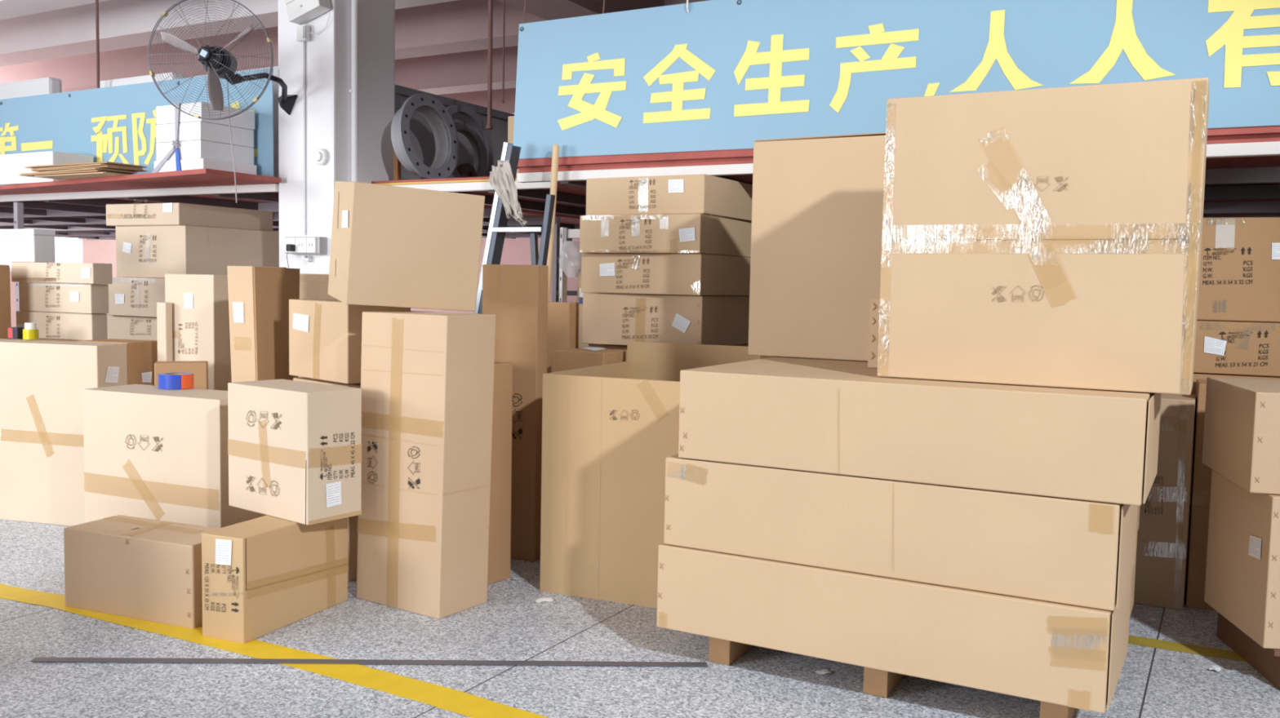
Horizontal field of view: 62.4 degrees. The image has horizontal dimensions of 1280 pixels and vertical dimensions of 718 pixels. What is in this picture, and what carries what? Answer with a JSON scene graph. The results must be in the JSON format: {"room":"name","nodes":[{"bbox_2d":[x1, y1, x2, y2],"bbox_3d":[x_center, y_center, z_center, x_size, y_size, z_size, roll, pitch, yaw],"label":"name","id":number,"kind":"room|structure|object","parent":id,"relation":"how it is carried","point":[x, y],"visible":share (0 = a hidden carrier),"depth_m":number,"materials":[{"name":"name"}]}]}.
{"room":"warehouse","nodes":[
{"label":"warehouse","id":0,"kind":"room"},
{"bbox_2d":[9,238,152,339],"bbox_3d":[-9.702,-1.969,15.120,0.201,3.900,10.500,3,5,29],"label":"wall","id":1,"kind":"structure","parent":0,"point":[94,251],"depth_m":16.79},
{"bbox_2d":[0,236,83,271],"bbox_3d":[-9.181,-1.705,15.790,0.061,0.800,1.750,3,5,29],"label":"window","id":2,"kind":"structure","parent":1,"relation":"in","point":[67,250],"depth_m":16.36,"materials":[{"name":"white paint"}]},
{"bbox_2d":[0,0,108,20],"bbox_3d":[-2.178,-2.883,6.736,26.000,0.590,0.351,3,5,29],"label":"trim","id":3,"kind":"structure","parent":1,"relation":"attached to","point":[9,9],"depth_m":8.19,"materials":[{"name":"concrete"}]},
{"bbox_2d":[0,0,457,66],"bbox_3d":[-1.574,-2.962,7.804,26.000,0.560,0.351,3,5,29],"label":"ceiling beam","id":4,"kind":"structure","parent":1,"relation":"attached to","point":[68,32],"depth_m":9.38,"materials":[{"name":"concrete"}]},
{"bbox_2d":[0,0,709,92],"bbox_3d":[-0.764,-3.079,9.238,26.000,0.500,0.351,3,5,29],"label":"ceiling beam","id":5,"kind":"structure","parent":1,"relation":"attached to","point":[460,25],"depth_m":10.67,"materials":[{"name":"concrete"}]},
{"bbox_2d":[395,45,518,94],"bbox_3d":[0.069,-3.167,10.716,26.000,0.500,0.352,3,5,29],"label":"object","id":6,"kind":"structure","parent":1,"relation":"attached to","point":[466,71],"depth_m":11.73,"materials":[{"name":"concrete"}]},
{"bbox_2d":[437,88,515,114],"bbox_3d":[0.952,-3.261,12.282,26.000,0.500,0.351,3,5,29],"label":"trim","id":7,"kind":"structure","parent":1,"relation":"attached to","point":[477,98],"depth_m":13.68,"materials":[{"name":"concrete"}]},
{"bbox_2d":[523,0,526,23],"bbox_3d":[-0.595,-2.161,5.685,0.008,0.761,0.107,3,5,29],"label":"wire","id":8,"kind":"object","parent":1,"relation":"hanging from","point":[525,0],"visible":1,"depth_m":5.67,"materials":[{"name":"brown"}]},
{"bbox_2d":[513,0,1279,159],"bbox_3d":[1.982,-1.270,4.215,6.124,0.743,0.011,3,5,29],"label":"banner","id":9,"kind":"object","parent":8,"relation":"hanging from","point":[718,74],"visible":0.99,"depth_m":4.83,"materials":[{"name":"blue plastic"}]},
{"bbox_2d":[277,0,395,377],"bbox_3d":[-1.952,-1.225,6.817,0.486,3.900,0.540,3,5,29],"label":"pillar","id":10,"kind":"structure","parent":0,"point":[328,51],"depth_m":6.60,"materials":[{"name":"white paint"}]},
{"bbox_2d":[147,0,297,203],"bbox_3d":[-2.328,-1.493,6.175,0.529,1.171,0.877,5,5,41],"label":"wall fan","id":11,"kind":"object","parent":10,"relation":"attached to","point":[219,63],"visible":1,"depth_m":6.03,"materials":[{"name":"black metal"}]},
{"bbox_2d":[147,0,271,115],"bbox_3d":[-2.446,-1.716,5.966,0.691,0.691,0.071,1,4,-2],"label":"grille","id":12,"kind":"object","parent":11,"relation":"attached to","point":[209,56],"depth_m":5.98,"materials":[{"name":"silver metal"}]},
{"bbox_2d":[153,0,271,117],"bbox_3d":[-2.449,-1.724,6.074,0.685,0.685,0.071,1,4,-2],"label":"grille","id":13,"kind":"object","parent":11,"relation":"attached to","point":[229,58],"depth_m":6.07,"materials":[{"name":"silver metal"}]},
{"bbox_2d":[0,168,580,239],"bbox_3d":[-5.471,-1.501,11.555,10.500,0.100,6.600,3,5,29],"label":"shelf","id":14,"kind":"object","parent":10,"relation":"attached to","point":[72,208],"visible":0.41,"depth_m":7.90,"materials":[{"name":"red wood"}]},
{"bbox_2d":[0,77,62,99],"bbox_3d":[-5.082,-1.807,8.685,0.950,0.928,0.120,3,5,29],"label":"board","id":15,"kind":"object","parent":14,"relation":"on","point":[45,86],"visible":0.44,"depth_m":8.49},
{"bbox_2d":[0,151,93,185],"bbox_3d":[-4.224,-1.344,7.514,0.635,0.210,0.303,3,5,29],"label":"carton","id":16,"kind":"object","parent":14,"relation":"on","point":[11,165],"visible":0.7,"depth_m":7.39,"materials":[{"name":"cardboard"}]},
{"bbox_2d":[34,172,127,180],"bbox_3d":[-3.563,-1.182,6.825,0.706,0.011,0.280,3,5,29],"label":"carton","id":17,"kind":"object","parent":14,"relation":"on","point":[95,175],"visible":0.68,"depth_m":6.76,"materials":[{"name":"cardboard"}]},
{"bbox_2d":[18,169,134,179],"bbox_3d":[-3.662,-1.200,6.880,0.818,0.011,0.280,3,5,28],"label":"carton","id":18,"kind":"object","parent":17,"relation":"on","point":[33,175],"visible":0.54,"depth_m":6.74,"materials":[{"name":"brown cardboard"}]},
{"bbox_2d":[19,168,137,174],"bbox_3d":[-3.663,-1.212,6.880,0.862,0.011,0.280,4,5,32],"label":"carton","id":19,"kind":"object","parent":18,"relation":"on","point":[88,169],"visible":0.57,"depth_m":6.69,"materials":[{"name":"cardboard"}]},
{"bbox_2d":[31,165,147,172],"bbox_3d":[-3.561,-1.218,6.822,0.776,0.011,0.280,3,5,29],"label":"carton","id":20,"kind":"object","parent":19,"relation":"on","point":[97,166],"visible":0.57,"depth_m":6.69,"materials":[{"name":"brown cardboard"}]},
{"bbox_2d":[0,68,273,185],"bbox_3d":[-4.489,-1.619,7.873,4.994,0.691,0.011,3,5,29],"label":"banner","id":21,"kind":"object","parent":14,"relation":"attached to","point":[117,124],"visible":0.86,"depth_m":7.43,"materials":[{"name":"blue plastic"}]},
{"bbox_2d":[99,72,185,88],"bbox_3d":[-3.790,-1.702,8.020,0.900,0.863,0.120,3,5,29],"label":"board","id":22,"kind":"object","parent":14,"relation":"on","point":[148,78],"visible":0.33,"depth_m":7.92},
{"bbox_2d":[154,158,256,174],"bbox_3d":[-2.722,-1.186,6.621,0.460,0.082,0.400,3,5,29],"label":"foam slab","id":23,"kind":"object","parent":14,"relation":"on","point":[198,163],"visible":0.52,"depth_m":6.46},
{"bbox_2d":[155,140,253,164],"bbox_3d":[-2.726,-1.285,6.629,0.415,0.110,0.400,3,5,29],"label":"foam slab","id":24,"kind":"object","parent":23,"relation":"on","point":[193,149],"visible":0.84,"depth_m":6.48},
{"bbox_2d":[155,121,253,147],"bbox_3d":[-2.724,-1.396,6.621,0.415,0.110,0.400,3,5,29],"label":"foam slab","id":25,"kind":"object","parent":24,"relation":"on","point":[193,131],"visible":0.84,"depth_m":6.48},
{"bbox_2d":[155,102,254,129],"bbox_3d":[-2.715,-1.508,6.609,0.420,0.112,0.400,3,5,29],"label":"foam slab","id":26,"kind":"object","parent":25,"relation":"on","point":[165,114],"visible":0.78,"depth_m":6.48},
{"bbox_2d":[151,102,181,173],"bbox_3d":[-2.846,-1.363,6.612,0.295,0.424,0.316,3,5,29],"label":"strap","id":27,"kind":"object","parent":26,"relation":"on","point":[175,148],"visible":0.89,"depth_m":6.44,"materials":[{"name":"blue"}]},
{"bbox_2d":[193,66,278,177],"bbox_3d":[-2.850,-1.655,7.665,1.050,0.858,0.120,3,5,29],"label":"board","id":28,"kind":"object","parent":14,"relation":"on","point":[276,68],"visible":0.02,"depth_m":7.44,"materials":[{"name":"grey"}]},
{"bbox_2d":[302,41,306,235],"bbox_3d":[-2.087,-1.367,6.560,0.016,1.185,0.016,2,4,7],"label":"conduit","id":29,"kind":"object","parent":10,"relation":"attached to","point":[303,42],"visible":1,"depth_m":6.55,"materials":[{"name":"white paint"}]},
{"bbox_2d":[284,236,326,254],"bbox_3d":[-2.082,-0.706,6.564,0.300,0.105,0.074,3,5,29],"label":"panel","id":30,"kind":"object","parent":10,"relation":"attached to","point":[303,245],"visible":0.99,"depth_m":6.51,"materials":[{"name":"grey plastic"}]},
{"bbox_2d":[284,0,331,25],"bbox_3d":[-2.016,-2.173,6.409,0.294,0.242,0.103,3,5,29],"label":"lamp","id":31,"kind":"object","parent":10,"relation":"attached to","point":[299,11],"visible":1,"depth_m":6.38,"materials":[{"name":"white plastic"}]},
{"bbox_2d":[349,0,357,182],"bbox_3d":[-1.781,-1.190,6.584,0.042,3.830,0.050,3,5,29],"label":"pipe","id":32,"kind":"object","parent":10,"relation":"attached to","point":[353,91],"visible":0.38,"depth_m":6.54,"materials":[{"name":"white paint"}]},
{"bbox_2d":[371,175,586,216],"bbox_3d":[-0.093,-1.162,8.208,1.395,0.090,4.182,3,5,29],"label":"shelf","id":33,"kind":"object","parent":10,"relation":"attached to","point":[571,200],"visible":0.16,"depth_m":6.65,"materials":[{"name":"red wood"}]},
{"bbox_2d":[391,93,458,179],"bbox_3d":[-1.380,-1.408,6.725,0.191,0.549,0.550,3,5,29],"label":"ring","id":34,"kind":"object","parent":33,"relation":"on","point":[439,119],"visible":0.99,"depth_m":6.73,"materials":[{"name":"metal"}]},
{"bbox_2d":[394,84,514,180],"bbox_3d":[-0.995,-1.551,8.108,0.061,0.660,2.600,3,5,29],"label":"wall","id":35,"kind":"structure","parent":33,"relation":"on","point":[421,135],"depth_m":7.35,"materials":[{"name":"black metal"}]},
{"bbox_2d":[435,104,493,177],"bbox_3d":[-1.233,-1.478,7.397,0.123,0.599,0.600,3,5,30],"label":"ring","id":36,"kind":"object","parent":33,"relation":"on","point":[464,110],"visible":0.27,"depth_m":7.55,"materials":[{"name":"metal"}]},
{"bbox_2d":[449,121,487,177],"bbox_3d":[-1.198,-1.387,7.198,0.130,0.452,0.450,3,5,30],"label":"ring","id":37,"kind":"object","parent":33,"relation":"on","point":[465,170],"visible":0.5,"depth_m":7.28,"materials":[{"name":"metal"}]},
{"bbox_2d":[410,237,587,313],"bbox_3d":[3.159,-1.638,14.038,23.700,3.900,0.202,3,5,29],"label":"wall","id":38,"kind":"structure","parent":0,"point":[517,251],"depth_m":16.80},
{"bbox_2d":[485,0,493,129],"bbox_3d":[-0.931,-2.040,6.572,0.039,1.200,0.039,2,4,7],"label":"hanging rod","id":39,"kind":"object","parent":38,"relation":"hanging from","point":[489,126],"visible":1,"depth_m":6.58,"materials":[{"name":"red"}]},
{"bbox_2d":[497,0,663,20],"bbox_3d":[0.873,-3.012,10.169,0.450,0.700,8.630,3,5,29],"label":"trim","id":40,"kind":"structure","parent":38,"relation":"attached to","point":[548,10],"depth_m":7.64,"materials":[{"name":"metal"}]},
{"bbox_2d":[516,125,1279,217],"bbox_3d":[3.285,-0.990,6.399,6.355,0.156,5.034,3,5,29],"label":"shelf beam","id":41,"kind":"structure","parent":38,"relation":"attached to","point":[1242,174],"depth_m":5.29,"materials":[{"name":"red metal"}]},
{"bbox_2d":[0,520,1279,717],"bbox_3d":[-2.591,0.798,6.390,28.000,0.100,21.000,3,5,29],"label":"floor","id":42,"kind":"structure","parent":0,"point":[762,682],"depth_m":3.40,"materials":[{"name":"concrete"}]},
{"bbox_2d":[0,264,11,339],"bbox_3d":[-3.668,0.124,5.794,0.507,1.286,0.124,3,4,24],"label":"cardboard box","id":43,"kind":"object","parent":42,"relation":"on","point":[5,290],"visible":0.31,"depth_m":5.68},
{"bbox_2d":[13,202,23,315],"bbox_3d":[-4.826,-0.322,8.233,0.090,1.785,0.090,3,5,29],"label":"post","id":44,"kind":"object","parent":42,"relation":"on","point":[18,206],"visible":0.3,"depth_m":8.17,"materials":[{"name":"grey metal"}]},
{"bbox_2d":[19,338,80,342],"bbox_3d":[-3.206,0.329,5.886,0.577,0.882,0.104,3,4,23],"label":"cardboard box","id":45,"kind":"object","parent":42,"relation":"on","point":[49,340],"visible":0.05,"depth_m":5.81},
{"bbox_2d":[16,311,107,340],"bbox_3d":[-3.204,-0.185,5.843,0.584,0.146,0.106,3,4,22],"label":"cardboard box","id":46,"kind":"object","parent":45,"relation":"on","point":[55,326],"visible":0.85,"depth_m":5.77,"materials":[{"name":"brown"}]},
{"bbox_2d":[18,282,108,314],"bbox_3d":[-3.183,-0.338,5.823,0.585,0.159,0.116,3,4,24],"label":"cardboard box","id":47,"kind":"object","parent":46,"relation":"on","point":[71,298],"visible":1,"depth_m":5.75,"materials":[{"name":"brown"}]},
{"bbox_2d":[11,262,112,284],"bbox_3d":[-3.181,-0.473,5.800,0.664,0.110,0.125,3,4,25],"label":"cardboard box","id":48,"kind":"object","parent":47,"relation":"on","point":[21,272],"visible":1,"depth_m":5.71,"materials":[{"name":"brown"}]},
{"bbox_2d":[0,229,55,262],"bbox_3d":[-3.520,-0.647,6.036,0.354,0.185,0.134,3,4,25],"label":"foam box","id":49,"kind":"object","parent":48,"relation":"on","point":[35,246],"visible":0.98,"depth_m":5.96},
{"bbox_2d":[0,338,127,526],"bbox_3d":[-3.091,0.360,5.363,1.009,0.900,0.205,2,4,15],"label":"cardboard box","id":50,"kind":"object","parent":42,"relation":"on","point":[42,383],"visible":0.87,"depth_m":5.22,"materials":[{"name":"brown"}]},
{"bbox_2d":[78,338,157,385],"bbox_3d":[-2.697,0.357,5.477,0.310,0.905,0.224,2,4,15],"label":"cardboard box","id":51,"kind":"object","parent":42,"relation":"on","point":[142,355],"visible":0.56,"depth_m":5.40,"materials":[{"name":"cardboard"}]},
{"bbox_2d":[63,515,219,628],"bbox_3d":[-1.821,0.785,3.953,0.627,0.302,0.256,3,4,21],"label":"cardboard box","id":52,"kind":"object","parent":42,"relation":"on","point":[144,569],"visible":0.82,"depth_m":3.84,"materials":[{"name":"brown"}]},
{"bbox_2d":[82,384,266,528],"bbox_3d":[-2.013,0.513,4.578,0.781,0.748,0.286,3,4,23],"label":"cardboard box","id":53,"kind":"object","parent":42,"relation":"on","point":[151,452],"visible":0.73,"depth_m":4.43,"materials":[{"name":"brown"}]},
{"bbox_2d":[157,372,193,389],"bbox_3d":[-2.057,0.097,4.681,0.145,0.062,0.144,1,4,0],"label":"tape roll","id":54,"kind":"object","parent":53,"relation":"on","point":[178,380],"visible":1,"depth_m":4.62,"materials":[{"name":"blue"}]},
{"bbox_2d":[154,360,208,389],"bbox_3d":[-2.205,0.430,5.090,0.236,0.833,0.124,0,4,-20],"label":"cardboard box","id":55,"kind":"object","parent":53,"relation":"on","point":[199,369],"visible":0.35,"depth_m":5.03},
{"bbox_2d":[156,302,173,361],"bbox_3d":[-2.420,0.267,5.386,0.072,1.109,0.041,3,5,29],"label":"cardboard box","id":56,"kind":"object","parent":55,"relation":"on","point":[164,310],"visible":0.39,"depth_m":5.34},
{"bbox_2d":[164,274,231,391],"bbox_3d":[-2.218,0.194,5.448,0.374,1.254,0.256,3,5,29],"label":"cardboard box","id":57,"kind":"object","parent":42,"relation":"on","point":[200,302],"visible":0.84,"depth_m":5.28,"materials":[{"name":"cardboard"}]},
{"bbox_2d":[226,266,299,382],"bbox_3d":[-1.737,0.223,4.886,0.196,1.295,0.327,2,4,14],"label":"carton","id":58,"kind":"object","parent":42,"relation":"on","point":[259,297],"visible":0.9,"depth_m":4.75,"materials":[{"name":"cardboard"}]},
{"bbox_2d":[0,583,549,717],"bbox_3d":[-2.302,0.918,4.061,6.624,0.001,0.213,3,5,29],"label":"yellow floor line","id":59,"kind":"object","parent":42,"relation":"on","point":[467,704],"visible":0.92,"depth_m":3.39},
{"bbox_2d":[201,515,348,644],"bbox_3d":[-1.325,0.769,3.871,0.194,0.364,0.566,3,4,22],"label":"cardboard box","id":60,"kind":"object","parent":42,"relation":"on","point":[261,576],"visible":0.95,"depth_m":3.70,"materials":[{"name":"cardboard"}]},
{"bbox_2d":[216,540,230,564],"bbox_3d":[-1.421,0.658,3.598,0.060,0.081,0.002,3,4,22],"label":"label","id":61,"kind":"object","parent":60,"relation":"on","point":[216,540],"depth_m":3.60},
{"bbox_2d":[227,379,361,525],"bbox_3d":[-1.312,0.338,4.000,0.511,0.477,0.245,4,5,37],"label":"cardboard box","id":62,"kind":"object","parent":60,"relation":"on","point":[295,447],"visible":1,"depth_m":3.87,"materials":[{"name":"brown"}]},
{"bbox_2d":[326,482,340,506],"bbox_3d":[-1.117,0.493,3.852,0.002,0.080,0.061,4,5,37],"label":"label","id":63,"kind":"object","parent":62,"relation":"attached to","point":[340,482],"depth_m":3.85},
{"bbox_2d":[298,273,337,377],"bbox_3d":[-1.532,0.212,5.290,0.245,1.267,0.254,3,5,26],"label":"cardboard box","id":64,"kind":"object","parent":42,"relation":"on","point":[312,286],"visible":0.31,"depth_m":5.14,"materials":[{"name":"brown"}]},
{"bbox_2d":[293,377,360,581],"bbox_3d":[-1.262,0.495,4.597,0.477,0.810,0.294,5,6,44],"label":"cardboard box","id":65,"kind":"object","parent":42,"relation":"on","point":[352,521],"visible":0.18,"depth_m":4.37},
{"bbox_2d":[288,299,410,384],"bbox_3d":[-1.254,-0.085,4.541,0.500,0.332,0.306,5,6,44],"label":"cardboard box","id":66,"kind":"object","parent":65,"relation":"on","point":[325,335],"visible":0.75,"depth_m":4.38,"materials":[{"name":"cardboard"}]},
{"bbox_2d":[30,657,707,666],"bbox_3d":[-0.867,0.987,3.441,2.177,0.002,0.036,1,4,-2],"label":"metal strip","id":67,"kind":"object","parent":42,"relation":"on","point":[37,659],"visible":1,"depth_m":3.44,"materials":[{"name":"silver metal"}]},
{"bbox_2d":[356,311,495,619],"bbox_3d":[-0.832,0.384,4.076,0.475,1.123,0.272,4,5,33],"label":"cardboard box","id":68,"kind":"object","parent":42,"relation":"on","point":[427,378],"visible":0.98,"depth_m":3.95,"materials":[{"name":"brown"}]},
{"bbox_2d":[328,181,484,311],"bbox_3d":[-0.942,-0.453,4.236,0.535,0.512,0.400,-1,5,-27],"label":"cardboard box","id":69,"kind":"object","parent":68,"relation":"on","point":[391,246],"visible":1,"depth_m":4.07,"materials":[{"name":"brown"}]},
{"bbox_2d":[487,361,512,585],"bbox_3d":[-0.703,0.466,4.453,0.307,0.912,0.154,4,5,36],"label":"cardboard box","id":70,"kind":"object","parent":42,"relation":"on","point":[500,521],"visible":0.25,"depth_m":4.37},
{"bbox_2d":[473,142,555,314],"bbox_3d":[-0.751,-0.157,5.689,0.718,1.982,0.145,3,5,29],"label":"step ladder","id":71,"kind":"object","parent":42,"relation":"on","point":[497,228],"visible":0.28,"depth_m":5.56,"materials":[{"name":"metal"}]},
{"bbox_2d":[488,160,527,226],"bbox_3d":[-0.690,-0.862,5.485,0.218,0.345,0.083,3,5,29],"label":"rag","id":72,"kind":"object","parent":71,"relation":"hanging from","point":[501,179],"visible":1,"depth_m":5.48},
{"bbox_2d":[482,264,548,561],"bbox_3d":[-0.572,0.239,4.774,0.290,1.324,0.106,3,4,23],"label":"cardboard box","id":73,"kind":"object","parent":42,"relation":"on","point":[517,295],"visible":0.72,"depth_m":4.71,"materials":[{"name":"brown"}]},
{"bbox_2d":[546,144,559,302],"bbox_3d":[-0.540,-0.145,5.632,0.225,1.969,0.060,3,5,29],"label":"broom","id":74,"kind":"object","parent":42,"relation":"on","point":[555,155],"visible":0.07,"depth_m":5.54,"materials":[{"name":"brown wood"}]},
{"bbox_2d":[546,302,578,373],"bbox_3d":[-0.424,0.285,5.398,0.187,1.150,0.104,3,5,26],"label":"cardboard box","id":75,"kind":"object","parent":42,"relation":"on","point":[562,317],"visible":0.27,"depth_m":5.32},
{"bbox_2d":[559,227,568,302],"bbox_3d":[-0.446,0.033,6.037,0.062,1.560,0.090,3,5,29],"label":"post","id":76,"kind":"object","parent":42,"relation":"on","point":[562,277],"visible":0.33,"depth_m":5.98,"materials":[{"name":"metal"}]},
{"bbox_2d":[559,240,583,277],"bbox_3d":[-0.375,-0.556,5.886,0.158,0.200,0.103,3,5,29],"label":"plastic bag","id":77,"kind":"object","parent":76,"relation":"hanging from","point":[570,259],"visible":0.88,"depth_m":5.85,"materials":[{"name":"white"}]},
{"bbox_2d":[551,223,589,302],"bbox_3d":[0.306,-0.160,7.976,2.000,1.700,0.520,3,5,29],"label":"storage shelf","id":78,"kind":"object","parent":42,"relation":"on","point":[555,268],"visible":0.08,"depth_m":8.19,"materials":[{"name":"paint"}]},
{"bbox_2d":[577,274,588,348],"bbox_3d":[-0.146,0.164,6.108,0.357,1.300,0.306,3,5,29],"label":"cardboard box","id":79,"kind":"object","parent":42,"relation":"on","point":[580,295],"visible":0.04,"depth_m":6.02,"materials":[{"name":"cardboard"}]},
{"bbox_2d":[551,346,625,373],"bbox_3d":[-0.210,0.416,5.136,0.302,0.933,0.386,3,5,29],"label":"cardboard box","id":80,"kind":"object","parent":42,"relation":"on","point":[562,360],"visible":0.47,"depth_m":4.96,"materials":[{"name":"cardboard"}]},
{"bbox_2d":[539,341,760,608],"bbox_3d":[0.071,0.444,4.504,0.660,0.979,0.842,3,4,23],"label":"carton","id":81,"kind":"object","parent":42,"relation":"on","point":[610,431],"visible":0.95,"depth_m":4.16,"materials":[{"name":"cardboard"}]},
{"bbox_2d":[588,343,748,361],"bbox_3d":[0.166,0.391,5.494,0.632,0.947,0.703,3,5,26],"label":"cardboard box","id":82,"kind":"object","parent":42,"relation":"on","point":[607,347],"visible":0.06,"depth_m":5.23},
{"bbox_2d":[582,293,749,346],"bbox_3d":[0.165,-0.207,5.433,0.652,0.250,0.746,3,5,26],"label":"cardboard box","id":83,"kind":"object","parent":82,"relation":"on","point":[608,318],"visible":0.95,"depth_m":5.12,"materials":[{"name":"brown"}]},
{"bbox_2d":[581,253,750,295],"bbox_3d":[0.177,-0.428,5.387,0.669,0.193,0.746,3,5,30],"label":"cardboard box","id":84,"kind":"object","parent":83,"relation":"on","point":[681,274],"visible":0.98,"depth_m":5.07,"materials":[{"name":"brown"}]},
{"bbox_2d":[579,213,751,257],"bbox_3d":[0.166,-0.616,5.350,0.662,0.181,0.746,3,5,28],"label":"cardboard box","id":85,"kind":"object","parent":84,"relation":"on","point":[676,233],"visible":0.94,"depth_m":5.04,"materials":[{"name":"brown"}]},
{"bbox_2d":[586,173,752,222],"bbox_3d":[0.197,-0.799,5.351,0.661,0.181,0.732,4,5,30],"label":"cardboard box","id":86,"kind":"object","parent":85,"relation":"on","point":[704,194],"visible":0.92,"depth_m":5.04,"materials":[{"name":"brown"}]},
{"bbox_2d":[708,637,1075,717],"bbox_3d":[0.953,0.951,3.677,1.160,0.118,0.980,3,5,28],"label":"wooden pallet","id":87,"kind":"object","parent":42,"relation":"on","point":[877,682],"visible":0.06,"depth_m":3.26,"materials":[{"name":"brown wood"}]},
{"bbox_2d":[656,534,1137,713],"bbox_3d":[0.935,0.754,3.656,1.384,0.275,1.154,3,5,28],"label":"cardboard box","id":88,"kind":"object","parent":87,"relation":"on","point":[1060,654],"visible":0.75,"depth_m":3.10,"materials":[{"name":"brown"}]},
{"bbox_2d":[663,453,1140,611],"bbox_3d":[0.955,0.470,3.644,1.378,0.288,1.154,3,5,28],"label":"cardboard box","id":89,"kind":"object","parent":88,"relation":"on","point":[1080,553],"visible":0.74,"depth_m":3.09,"materials":[{"name":"brown"}]},
{"bbox_2d":[678,356,1161,506],"bbox_3d":[1.002,0.182,3.600,1.382,0.285,1.154,3,5,28],"label":"cardboard box","id":90,"kind":"object","parent":89,"relation":"on","point":[841,417],"visible":0.86,"depth_m":3.06,"materials":[{"name":"brown cardboard"}]},
{"bbox_2d":[747,132,885,361],"bbox_3d":[0.817,-0.428,4.114,0.717,0.846,0.304,3,5,29],"label":"cardboard box","id":91,"kind":"object","parent":90,"relation":"on","point":[817,202],"visible":0.57,"depth_m":4.02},
{"bbox_2d":[867,299,879,368],"bbox_3d":[0.850,-0.092,3.705,0.051,0.235,0.165,3,5,28],"label":"cardboard offcut","id":92,"kind":"object","parent":90,"relation":"on","point":[874,307],"visible":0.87,"depth_m":3.64,"materials":[{"name":"brown cardboard"}]},
{"bbox_2d":[877,77,1208,395],"bbox_3d":[1.194,-0.355,3.171,0.872,0.850,0.306,3,5,28],"label":"cardboard box","id":93,"kind":"object","parent":90,"relation":"on","point":[1044,237],"visible":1,"depth_m":3.02,"materials":[{"name":"brown"}]},
{"bbox_2d":[1133,393,1195,610],"bbox_3d":[2.142,0.568,4.322,0.199,0.838,0.286,3,5,29],"label":"cardboard box","id":94,"kind":"object","parent":42,"relation":"on","point":[1162,534],"visible":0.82,"depth_m":4.19,"materials":[{"name":"brown"}]},
{"bbox_2d":[1128,635,1246,662],"bbox_3d":[1.991,1.027,3.711,1.324,0.001,0.105,3,5,27],"label":"tape","id":95,"kind":"object","parent":42,"relation":"on","point":[1160,644],"visible":0.44,"depth_m":3.74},
{"bbox_2d":[1184,379,1215,610],"bbox_3d":[2.312,0.543,4.288,0.135,0.900,0.254,3,5,26],"label":"cardboard box","id":96,"kind":"object","parent":42,"relation":"on","point":[1195,581],"visible":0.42,"depth_m":4.20,"materials":[{"name":"brown"}]},
{"bbox_2d":[1191,373,1279,395],"bbox_3d":[2.535,0.513,4.608,0.547,0.923,0.484,3,4,25],"label":"cardboard box","id":97,"kind":"object","parent":42,"relation":"on","point":[1196,375],"visible":0.03,"depth_m":4.38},
{"bbox_2d":[1193,320,1279,377],"bbox_3d":[2.546,-0.058,4.563,0.557,0.216,0.507,3,4,25],"label":"cardboard box","id":98,"kind":"object","parent":97,"relation":"on","point":[1221,347],"visible":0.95,"depth_m":4.33,"materials":[{"name":"brown"}]},
{"bbox_2d":[1204,337,1223,355],"bbox_3d":[2.373,-0.054,4.364,0.065,0.069,0.001,3,4,25],"label":"label","id":99,"kind":"object","parent":98,"relation":"attached to","point":[1206,337],"depth_m":4.36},
{"bbox_2d":[1196,217,1279,322],"bbox_3d":[2.587,-0.385,4.597,0.557,0.428,0.506,3,4,23],"label":"cardboard box","id":100,"kind":"object","parent":98,"relation":"on","point":[1239,279],"visible":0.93,"depth_m":4.37,"materials":[{"name":"brown"}]},
{"bbox_2d":[1216,612,1279,689],"bbox_3d":[2.538,0.987,3.537,0.980,0.128,0.540,2,4,9],"label":"wooden pallet","id":101,"kind":"object","parent":42,"relation":"on","point":[1265,661],"visible":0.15,"depth_m":3.57,"materials":[{"name":"brown wood"}]},
{"bbox_2d":[1204,470,1279,649],"bbox_3d":[2.326,0.671,3.553,0.610,0.489,0.516,2,4,9],"label":"cardboard box","id":102,"kind":"object","parent":101,"relation":"on","point":[1242,584],"visible":0.92,"depth_m":3.51,"materials":[{"name":"brown cardboard"}]},
{"bbox_2d":[1202,377,1279,494],"bbox_3d":[2.319,0.259,3.575,0.607,0.324,0.604,2,4,15],"label":"cardboard box","id":103,"kind":"object","parent":102,"relation":"on","point":[1242,434],"visible":1,"depth_m":3.48,"materials":[{"name":"brown cardboard"}]},
{"bbox_3d":[-3.184,0.278,7.213,0.583,0.796,0.580,3,4,25],"label":"cardboard box","id":104,"kind":"object","parent":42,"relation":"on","visible":0},
{"bbox_2d":[106,315,157,341],"bbox_3d":[-3.175,-0.208,7.178,0.583,0.176,0.583,3,4,25],"label":"cardboard box","id":105,"kind":"object","parent":104,"relation":"on","point":[118,327],"visible":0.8,"depth_m":6.93,"materials":[{"name":"brown"}]},
{"bbox_2d":[106,277,164,317],"bbox_3d":[-3.139,-0.417,7.097,0.583,0.249,0.583,3,5,26],"label":"cardboard box","id":106,"kind":"object","parent":105,"relation":"on","point":[127,296],"visible":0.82,"depth_m":6.84,"materials":[{"name":"brown"}]},
{"bbox_2d":[115,225,279,278],"bbox_3d":[-2.985,-0.714,7.170,0.679,0.334,0.797,3,5,27],"label":"cardboard box","id":107,"kind":"object","parent":106,"relation":"on","point":[141,251],"visible":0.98,"depth_m":6.87,"materials":[{"name":"brown"}]},
{"bbox_2d":[106,199,272,231],"bbox_3d":[-3.042,-0.968,7.163,0.687,0.168,0.797,3,5,26],"label":"cardboard box","id":108,"kind":"object","parent":107,"relation":"on","point":[142,214],"visible":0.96,"depth_m":6.87,"materials":[{"name":"brown"}]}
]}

